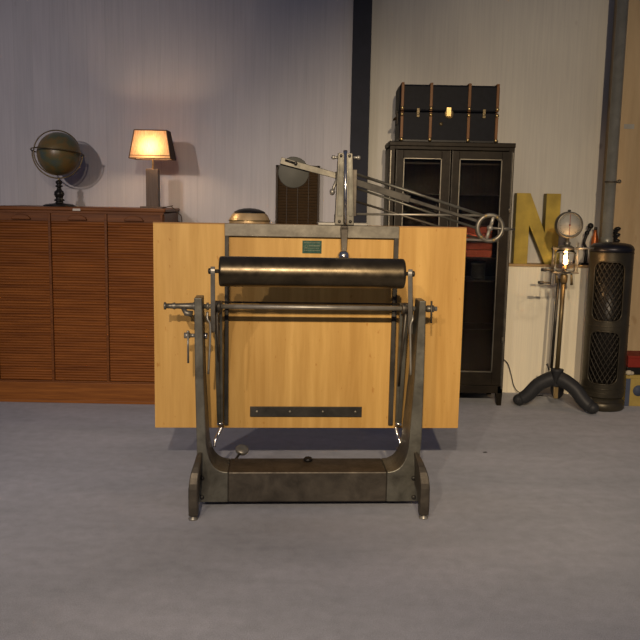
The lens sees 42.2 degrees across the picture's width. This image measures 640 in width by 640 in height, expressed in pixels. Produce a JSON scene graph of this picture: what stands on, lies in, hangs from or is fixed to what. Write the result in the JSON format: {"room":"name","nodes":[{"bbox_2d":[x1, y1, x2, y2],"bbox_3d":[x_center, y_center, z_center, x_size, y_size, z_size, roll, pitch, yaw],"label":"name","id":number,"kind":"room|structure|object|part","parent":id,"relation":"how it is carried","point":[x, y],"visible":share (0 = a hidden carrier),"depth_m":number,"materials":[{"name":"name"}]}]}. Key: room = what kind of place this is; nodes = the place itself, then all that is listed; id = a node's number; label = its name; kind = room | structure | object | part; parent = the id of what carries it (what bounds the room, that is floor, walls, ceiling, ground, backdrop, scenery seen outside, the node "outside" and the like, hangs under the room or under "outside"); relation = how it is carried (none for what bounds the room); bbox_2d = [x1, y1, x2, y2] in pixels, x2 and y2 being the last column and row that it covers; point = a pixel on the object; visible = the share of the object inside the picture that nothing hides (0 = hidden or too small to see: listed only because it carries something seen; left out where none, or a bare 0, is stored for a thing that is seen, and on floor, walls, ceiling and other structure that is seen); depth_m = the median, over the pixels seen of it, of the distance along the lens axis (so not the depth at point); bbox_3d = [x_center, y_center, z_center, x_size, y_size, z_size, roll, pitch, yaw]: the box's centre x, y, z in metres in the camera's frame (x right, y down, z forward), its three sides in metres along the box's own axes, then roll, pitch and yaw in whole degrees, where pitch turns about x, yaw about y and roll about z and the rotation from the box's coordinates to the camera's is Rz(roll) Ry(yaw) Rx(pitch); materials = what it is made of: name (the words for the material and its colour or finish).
{"room":"antique shop","nodes":[
{"label":"antique shop","id":0,"kind":"room"},
{"bbox_2d":[0,392,639,639],"bbox_3d":[-0.022,1.152,1.814,9.000,0.100,9.260,1,8,0],"label":"floor","id":1,"kind":"structure","parent":0,"point":[535,535],"depth_m":3.35,"materials":[{"name":"grey concrete"}]},
{"bbox_2d":[0,205,179,404],"bbox_3d":[-1.554,-0.123,5.620,1.124,1.275,0.539,1,8,0],"label":"filing cabinet","id":2,"kind":"object","parent":1,"relation":"on","point":[77,283],"visible":0.8,"depth_m":5.38,"materials":[{"name":"red wood"}]},
{"bbox_3d":[-1.906,-0.659,5.282,0.122,0.034,0.018,1,8,0],"label":"finger pull","id":3,"kind":"part","parent":2,"relation":"part of","materials":[{"name":"red wood"}]},
{"bbox_3d":[-1.906,-0.662,5.303,0.340,0.051,0.024,1,8,0],"label":"pull rail","id":4,"kind":"part","parent":2,"relation":"part of","materials":[{"name":"red wood"}]},
{"bbox_2d":[30,130,84,206],"bbox_3d":[-1.730,-1.002,5.478,0.344,0.499,0.342,1,8,0],"label":"desk globe","id":5,"kind":"object","parent":2,"relation":"on","point":[58,153],"visible":0.99,"depth_m":5.39,"materials":[{"name":"gold metal"}]},
{"bbox_3d":[-1.729,-1.023,5.475,0.343,0.182,0.009,1,8,0],"label":"support arm","id":6,"kind":"part","parent":5,"relation":"part of","materials":[{"name":"black metal"}]},
{"bbox_3d":[-1.546,-0.652,5.282,0.122,0.034,0.018,1,8,0],"label":"finger pull","id":7,"kind":"part","parent":2,"relation":"part of","materials":[{"name":"red wood"}]},
{"bbox_3d":[-1.546,-0.656,5.303,0.340,0.051,0.024,1,8,0],"label":"pull rail","id":8,"kind":"part","parent":2,"relation":"part of","materials":[{"name":"red wood"}]},
{"bbox_3d":[-1.564,0.404,5.446,1.100,0.010,0.024,1,8,0],"label":"rail","id":9,"kind":"part","parent":2,"relation":"part of","materials":[{"name":"red wood"}]},
{"bbox_3d":[-1.186,-0.649,5.303,0.340,0.051,0.024,1,8,0],"label":"pull rail","id":10,"kind":"part","parent":2,"relation":"part of","materials":[{"name":"red wood"}]},
{"bbox_3d":[-1.186,-0.645,5.282,0.122,0.034,0.018,1,8,0],"label":"finger pull","id":11,"kind":"part","parent":2,"relation":"part of","materials":[{"name":"red wood"}]},
{"bbox_2d":[128,129,181,221],"bbox_3d":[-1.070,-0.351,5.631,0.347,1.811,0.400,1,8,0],"label":"table lamp","id":12,"kind":"object","parent":2,"relation":"on","point":[152,145],"visible":0.8,"depth_m":5.33,"materials":[{"name":"beige fabric"}]},
{"bbox_3d":[-1.092,-1.130,5.333,0.268,0.180,0.028,1,8,0],"label":"lamp shade","id":13,"kind":"part","parent":12,"relation":"part of","materials":[{"name":"fabric"}]},
{"bbox_3d":[-1.092,-1.142,5.415,0.274,0.186,0.198,1,8,0],"label":"shade trim","id":14,"kind":"part","parent":12,"relation":"part of","materials":[{"name":"beige fabric"}]},
{"bbox_3d":[-0.973,-1.139,5.415,0.033,0.180,0.192,1,8,0],"label":"shade panel","id":15,"kind":"part","parent":12,"relation":"part of","materials":[{"name":"beige fabric"}]},
{"bbox_2d":[153,150,514,520],"bbox_3d":[0.095,0.039,3.680,1.694,1.573,0.579,1,8,-4],"label":"table","id":16,"kind":"object","parent":1,"relation":"on","point":[343,322],"visible":1,"depth_m":3.82,"materials":[{"name":"wood"}]},
{"bbox_3d":[-0.606,-0.061,3.604,0.142,0.040,0.039,1,8,-4],"label":"clamp handle","id":17,"kind":"part","parent":16,"relation":"part of","materials":[{"name":"metal"}]},
{"bbox_3d":[-0.474,0.339,3.671,0.145,0.901,0.200,1,8,-4],"label":"frame","id":18,"kind":"part","parent":16,"relation":"part of","materials":[{"name":"metal"}]},
{"bbox_3d":[-0.454,-0.082,3.513,0.020,0.306,0.246,0,8,-7],"label":"roller arm","id":19,"kind":"part","parent":16,"relation":"part of","materials":[{"name":"metal"}]},
{"bbox_3d":[-0.452,0.130,3.677,0.012,0.356,0.141,1,8,-3],"label":"pull rod","id":20,"kind":"part","parent":16,"relation":"part of","materials":[{"name":"metal"}]},
{"bbox_3d":[-0.469,0.535,3.814,0.022,0.089,0.064,7,10,38],"label":"foot lever","id":21,"kind":"part","parent":16,"relation":"part of","materials":[{"name":"silver metal"}]},
{"bbox_3d":[-0.454,0.202,3.722,0.034,0.588,0.186,1,8,-4],"label":"lift arm","id":22,"kind":"part","parent":16,"relation":"part of","materials":[{"name":"metal"}]},
{"bbox_3d":[-0.051,-0.696,3.802,0.267,0.092,0.013,1,8,-4],"label":"weight arm","id":23,"kind":"part","parent":16,"relation":"part of","materials":[{"name":"silver metal"}]},
{"bbox_3d":[-0.055,0.636,3.801,0.044,0.020,0.044,1,8,-4],"label":"lock knob","id":24,"kind":"part","parent":16,"relation":"part of","materials":[{"name":"black paint"}]},
{"bbox_3d":[-0.043,-0.076,3.698,0.852,0.008,0.008,1,8,-4],"label":"tie rod","id":25,"kind":"part","parent":16,"relation":"part of","materials":[{"name":"metal"}]},
{"bbox_3d":[-0.037,-0.334,3.801,0.088,0.058,0.003,1,8,-4],"label":"maker plate","id":26,"kind":"part","parent":16,"relation":"part of","materials":[{"name":"green metal"}]},
{"bbox_3d":[-0.035,-0.405,3.781,0.796,0.056,0.022,1,8,-4],"label":"board frame","id":27,"kind":"part","parent":16,"relation":"part of","materials":[{"name":"metal"}]},
{"bbox_3d":[0.063,-0.604,3.750,0.026,0.081,0.047,9,11,44],"label":"tension knob","id":28,"kind":"part","parent":16,"relation":"part of","materials":[{"name":"metal"}]},
{"bbox_3d":[0.101,-0.442,3.816,0.226,0.012,0.098,1,8,-4],"label":"mounting plate","id":29,"kind":"part","parent":16,"relation":"part of","materials":[{"name":"metal"}]},
{"bbox_3d":[0.109,-0.365,3.760,0.033,0.122,0.021,1,8,-4],"label":"balance lever","id":30,"kind":"part","parent":16,"relation":"part of","materials":[{"name":"metal"}]},
{"bbox_3d":[0.114,-0.579,3.732,0.023,0.358,0.014,1,8,-4],"label":"guide rod","id":31,"kind":"part","parent":16,"relation":"part of","materials":[{"name":"silver metal"}]},
{"bbox_3d":[0.364,0.544,3.866,0.018,0.090,0.060,-4,10,-33],"label":"foot lever","id":32,"kind":"part","parent":16,"relation":"part of","materials":[{"name":"silver metal"}]},
{"bbox_3d":[0.367,0.210,3.776,0.038,0.588,0.187,1,8,0],"label":"lift arm","id":33,"kind":"part","parent":16,"relation":"part of","materials":[{"name":"metal"}]},
{"bbox_3d":[0.369,0.138,3.729,0.012,0.356,0.141,0,8,-4],"label":"pull rod","id":34,"kind":"part","parent":16,"relation":"part of","materials":[{"name":"metal"}]},
{"bbox_3d":[0.371,0.348,3.725,0.149,0.899,0.200,1,8,-4],"label":"frame","id":35,"kind":"part","parent":16,"relation":"part of","materials":[{"name":"metal"}]},
{"bbox_3d":[0.389,-0.074,3.567,0.019,0.306,0.254,2,8,9],"label":"roller arm","id":36,"kind":"part","parent":16,"relation":"part of","materials":[{"name":"metal"}]},
{"bbox_3d":[0.453,-0.525,3.898,0.607,0.194,0.010,1,8,-4],"label":"parallel rod","id":37,"kind":"part","parent":16,"relation":"part of","materials":[{"name":"metal"}]},
{"bbox_3d":[0.454,-0.471,3.906,0.608,0.179,0.010,1,8,-4],"label":"parallel rod","id":38,"kind":"part","parent":16,"relation":"part of","materials":[{"name":"metal"}]},
{"bbox_3d":[0.474,-0.495,3.904,0.641,0.016,0.010,1,8,-4],"label":"parallel rod","id":39,"kind":"part","parent":16,"relation":"part of","materials":[{"name":"metal"}]},
{"bbox_3d":[0.471,-0.585,3.891,0.645,0.205,0.013,1,8,-4],"label":"parallel rod","id":40,"kind":"part","parent":16,"relation":"part of","materials":[{"name":"metal"}]},
{"bbox_3d":[0.488,-0.050,3.674,0.038,0.032,0.032,1,8,-4],"label":"knob","id":41,"kind":"part","parent":16,"relation":"part of","materials":[{"name":"metal"}]},
{"bbox_3d":[0.602,-0.385,3.928,0.451,0.020,0.010,1,8,-4],"label":"parallel rod","id":42,"kind":"part","parent":16,"relation":"part of","materials":[{"name":"metal"}]},
{"bbox_2d":[383,141,515,405],"bbox_3d":[0.838,-0.311,5.630,0.817,1.735,0.422,1,8,0],"label":"display cabinet","id":43,"kind":"object","parent":1,"relation":"on","point":[477,177],"visible":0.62,"depth_m":5.41,"materials":[{"name":"wood"}]},
{"bbox_3d":[0.649,-0.353,5.460,0.243,1.400,0.004,1,8,0],"label":"glass pane","id":44,"kind":"part","parent":43,"relation":"part of","materials":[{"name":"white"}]},
{"bbox_3d":[0.654,-0.333,5.461,0.354,1.540,0.012,1,8,0],"label":"door","id":45,"kind":"part","parent":43,"relation":"part of","materials":[{"name":"wood"}]},
{"bbox_2d":[393,82,499,142],"bbox_3d":[0.819,-1.355,5.490,0.673,0.370,0.342,1,8,0],"label":"trunk","id":46,"kind":"object","parent":43,"relation":"on","point":[426,113],"visible":0.97,"depth_m":5.34,"materials":[{"name":"black leather"}]},
{"bbox_3d":[0.497,-1.338,5.510,0.030,0.080,0.109,1,8,0],"label":"handle","id":47,"kind":"part","parent":46,"relation":"part of","materials":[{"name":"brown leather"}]},
{"bbox_3d":[0.834,-1.446,5.486,0.643,0.168,0.322,1,8,0],"label":"lid","id":48,"kind":"part","parent":46,"relation":"part of","materials":[{"name":"black leather"}]},
{"bbox_3d":[0.854,-1.157,5.529,0.817,0.030,0.380,1,8,0],"label":"cornice","id":49,"kind":"part","parent":43,"relation":"part of","materials":[{"name":"wood"}]},
{"bbox_3d":[1.025,-0.346,5.460,0.272,1.400,0.004,1,8,0],"label":"glass pane","id":50,"kind":"part","parent":43,"relation":"part of","materials":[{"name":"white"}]},
{"bbox_3d":[1.032,-0.326,5.461,0.390,1.540,0.012,1,8,0],"label":"door","id":51,"kind":"part","parent":43,"relation":"part of","materials":[{"name":"wood"}]},
{"bbox_3d":[1.203,0.533,5.611,0.045,0.085,0.045,1,8,0],"label":"leg","id":52,"kind":"part","parent":43,"relation":"part of","materials":[{"name":"wood"}]},
{"bbox_2d":[504,359,542,395],"bbox_3d":[1.448,0.409,5.914,0.290,0.253,0.041,3,8,14],"label":"cable","id":53,"kind":"object","parent":1,"relation":"on","point":[504,359],"visible":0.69,"depth_m":5.94,"materials":[{"name":"black rubber"}]},
{"bbox_2d":[513,210,598,413],"bbox_3d":[1.633,-0.061,5.451,0.480,1.313,0.490,-5,10,-35],"label":"floor lamp","id":54,"kind":"object","parent":1,"relation":"on","point":[569,224],"visible":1,"depth_m":5.41,"materials":[{"name":"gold metal"}]},
{"bbox_3d":[1.435,0.457,5.553,0.273,0.251,0.098,3,8,14],"label":"leg","id":55,"kind":"part","parent":54,"relation":"part of","materials":[{"name":"black metal"}]},
{"bbox_3d":[1.457,-0.243,5.387,0.082,0.022,0.021,1,8,0],"label":"crank handle","id":56,"kind":"part","parent":54,"relation":"part of","materials":[{"name":"metal"}]},
{"bbox_3d":[1.472,-0.324,5.375,0.078,0.022,0.021,1,8,0],"label":"crank handle","id":57,"kind":"part","parent":54,"relation":"part of","materials":[{"name":"metal"}]},
{"bbox_3d":[1.509,-0.357,5.385,0.027,0.251,0.036,1,8,0],"label":"crank rod","id":58,"kind":"part","parent":54,"relation":"part of","materials":[{"name":"metal"}]},
{"bbox_3d":[1.553,0.024,5.486,0.030,0.598,0.020,1,8,0],"label":"rod","id":59,"kind":"part","parent":54,"relation":"part of","materials":[{"name":"metal"}]},
{"bbox_3d":[1.568,0.479,5.521,0.024,0.082,0.024,1,8,0],"label":"post","id":60,"kind":"part","parent":54,"relation":"part of","materials":[{"name":"gold metal"}]},
{"bbox_2d":[560,274,567,283],"bbox_3d":[1.591,-0.284,5.411,0.048,0.095,0.048,1,8,0],"label":"socket","id":61,"kind":"object","parent":54,"relation":"attached to","point":[563,277],"depth_m":5.40,"materials":[{"name":"gold metal"}]},
{"bbox_2d":[554,250,575,271],"bbox_3d":[1.595,-0.385,5.396,0.130,0.140,0.130,1,8,0],"label":"bulb","id":62,"kind":"object","parent":54,"relation":"on","point":[565,260],"depth_m":5.34,"materials":[{"name":"white"}]},
{"bbox_3d":[1.641,-0.271,5.412,0.020,0.086,0.018,1,8,0],"label":"hanging knob","id":63,"kind":"part","parent":54,"relation":"part of","materials":[{"name":"gold metal"}]},
{"bbox_3d":[1.689,0.478,5.440,0.284,0.251,0.098,6,10,33],"label":"leg","id":64,"kind":"part","parent":54,"relation":"part of","materials":[{"name":"black metal"}]},
{"bbox_3d":[1.674,-0.403,5.393,0.010,0.200,0.011,1,8,0],"label":"bracket rod","id":65,"kind":"part","parent":54,"relation":"part of","materials":[{"name":"metal"}]},
{"bbox_2d":[581,0,634,411],"bbox_3d":[1.934,-1.046,5.389,0.289,3.300,0.306,1,8,0],"label":"stove","id":66,"kind":"object","parent":1,"relation":"on","point":[610,271],"visible":0.98,"depth_m":5.44,"materials":[{"name":"metal"}]},
{"bbox_3d":[1.923,-0.479,5.462,0.283,0.064,0.283,1,8,0],"label":"domed lid","id":67,"kind":"part","parent":66,"relation":"part of","materials":[{"name":"metal"}]},
{"bbox_2d":[613,227,620,241],"bbox_3d":[2.045,-0.051,5.846,0.120,1.206,0.098,1,8,0],"label":"stake","id":68,"kind":"object","parent":1,"relation":"on","point":[615,230],"visible":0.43,"depth_m":5.76,"materials":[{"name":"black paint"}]},
{"bbox_2d":[622,374,639,405],"bbox_3d":[2.206,0.466,5.750,0.266,0.216,0.226,1,8,0],"label":"carton","id":69,"kind":"object","parent":1,"relation":"on","point":[631,397],"visible":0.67,"depth_m":5.64,"materials":[{"name":"yellow cardboard"}]},
{"bbox_2d":[626,370,633,374],"bbox_3d":[2.096,0.356,5.614,0.063,0.035,0.036,1,8,0],"label":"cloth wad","id":70,"kind":"object","parent":69,"relation":"on","point":[628,372],"visible":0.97,"depth_m":5.60,"materials":[{"name":"white fabric"}]},
{"bbox_3d":[2.208,0.371,5.736,0.266,0.025,0.226,1,8,0],"label":"lid","id":71,"kind":"part","parent":69,"relation":"part of","materials":[{"name":"yellow cardboard"}]},
{"bbox_2d":[626,366,639,374],"bbox_3d":[2.211,0.334,5.726,0.255,0.052,0.190,1,8,0],"label":"case","id":72,"kind":"object","parent":69,"relation":"on","point":[636,370],"visible":0.44,"depth_m":5.63,"materials":[{"name":"black paint"}]},
{"bbox_2d":[626,351,639,367],"bbox_3d":[2.213,0.270,5.711,0.265,0.080,0.210,1,8,0],"label":"crate","id":73,"kind":"object","parent":72,"relation":"on","point":[633,357],"visible":0.5,"depth_m":5.62,"materials":[{"name":"paint"}]},
{"bbox_3d":[-0.472,-0.030,5.504,0.420,1.166,0.420,1,8,0],"label":"pedestal","id":74,"kind":"object","parent":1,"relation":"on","visible":0},
{"bbox_2d":[228,208,270,223],"bbox_3d":[-0.460,-0.668,5.411,0.277,0.123,0.277,1,8,0],"label":"dome light","id":75,"kind":"object","parent":74,"relation":"on","point":[245,215],"visible":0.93,"depth_m":5.32,"materials":[{"name":"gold metal"}]},
{"bbox_2d":[0,0,639,393],"bbox_3d":[0.023,-1.206,5.896,9.000,3.400,0.305,1,8,0],"label":"wall","id":76,"kind":"structure","parent":0,"point":[239,87],"depth_m":5.71,"materials":[{"name":"white paint"}]},
{"bbox_2d":[275,165,319,224],"bbox_3d":[-0.160,-0.596,5.800,0.302,0.950,0.070,1,8,0],"label":"rack","id":77,"kind":"object","parent":76,"relation":"attached to","point":[300,205],"visible":0.34,"depth_m":5.76,"materials":[{"name":"brown wood"}]},
{"bbox_2d":[350,0,371,222],"bbox_3d":[0.271,-1.186,5.787,0.125,3.400,0.165,1,8,0],"label":"trim","id":78,"kind":"structure","parent":76,"relation":"attached to","point":[362,9],"depth_m":5.65,"materials":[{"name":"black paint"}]},
{"bbox_2d":[509,262,588,267],"bbox_3d":[1.157,-0.400,5.914,1.676,0.018,0.132,1,8,0],"label":"trim","id":79,"kind":"structure","parent":76,"relation":"on","point":[510,263],"depth_m":5.85,"materials":[{"name":"brown wood"}]},
{"bbox_2d":[511,193,560,263],"bbox_3d":[1.525,-0.645,5.866,0.308,0.494,0.085,1,8,0],"label":"sign letter","id":80,"kind":"object","parent":79,"relation":"on","point":[526,220],"visible":0.89,"depth_m":5.83,"materials":[{"name":"yellow metal"}]},
{"bbox_2d":[579,223,593,264],"bbox_3d":[1.887,-0.538,5.868,0.079,0.296,0.060,1,8,0],"label":"tool","id":81,"kind":"object","parent":79,"relation":"on","point":[590,226],"visible":0.94,"depth_m":5.86,"materials":[{"name":"black paint"}]},
{"bbox_2d":[591,227,597,244],"bbox_3d":[1.941,-0.523,5.870,0.048,0.266,0.048,1,8,0],"label":"flask","id":82,"kind":"object","parent":79,"relation":"on","point":[594,239],"visible":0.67,"depth_m":5.84,"materials":[{"name":"metal"}]},
{"bbox_2d":[624,124,633,128],"bbox_3d":[2.128,-1.333,5.716,0.071,0.032,0.002,1,8,0],"label":"sticker","id":83,"kind":"object","parent":76,"relation":"attached to","point":[626,126],"visible":1,"depth_m":5.71,"materials":[{"name":"beige paper"}]},
{"bbox_2d":[366,0,614,263],"bbox_3d":[1.149,-1.654,5.891,1.740,2.469,0.180,1,8,0],"label":"wall","id":84,"kind":"structure","parent":0,"point":[550,60],"depth_m":5.79,"materials":[{"name":"white paint"}]}
]}

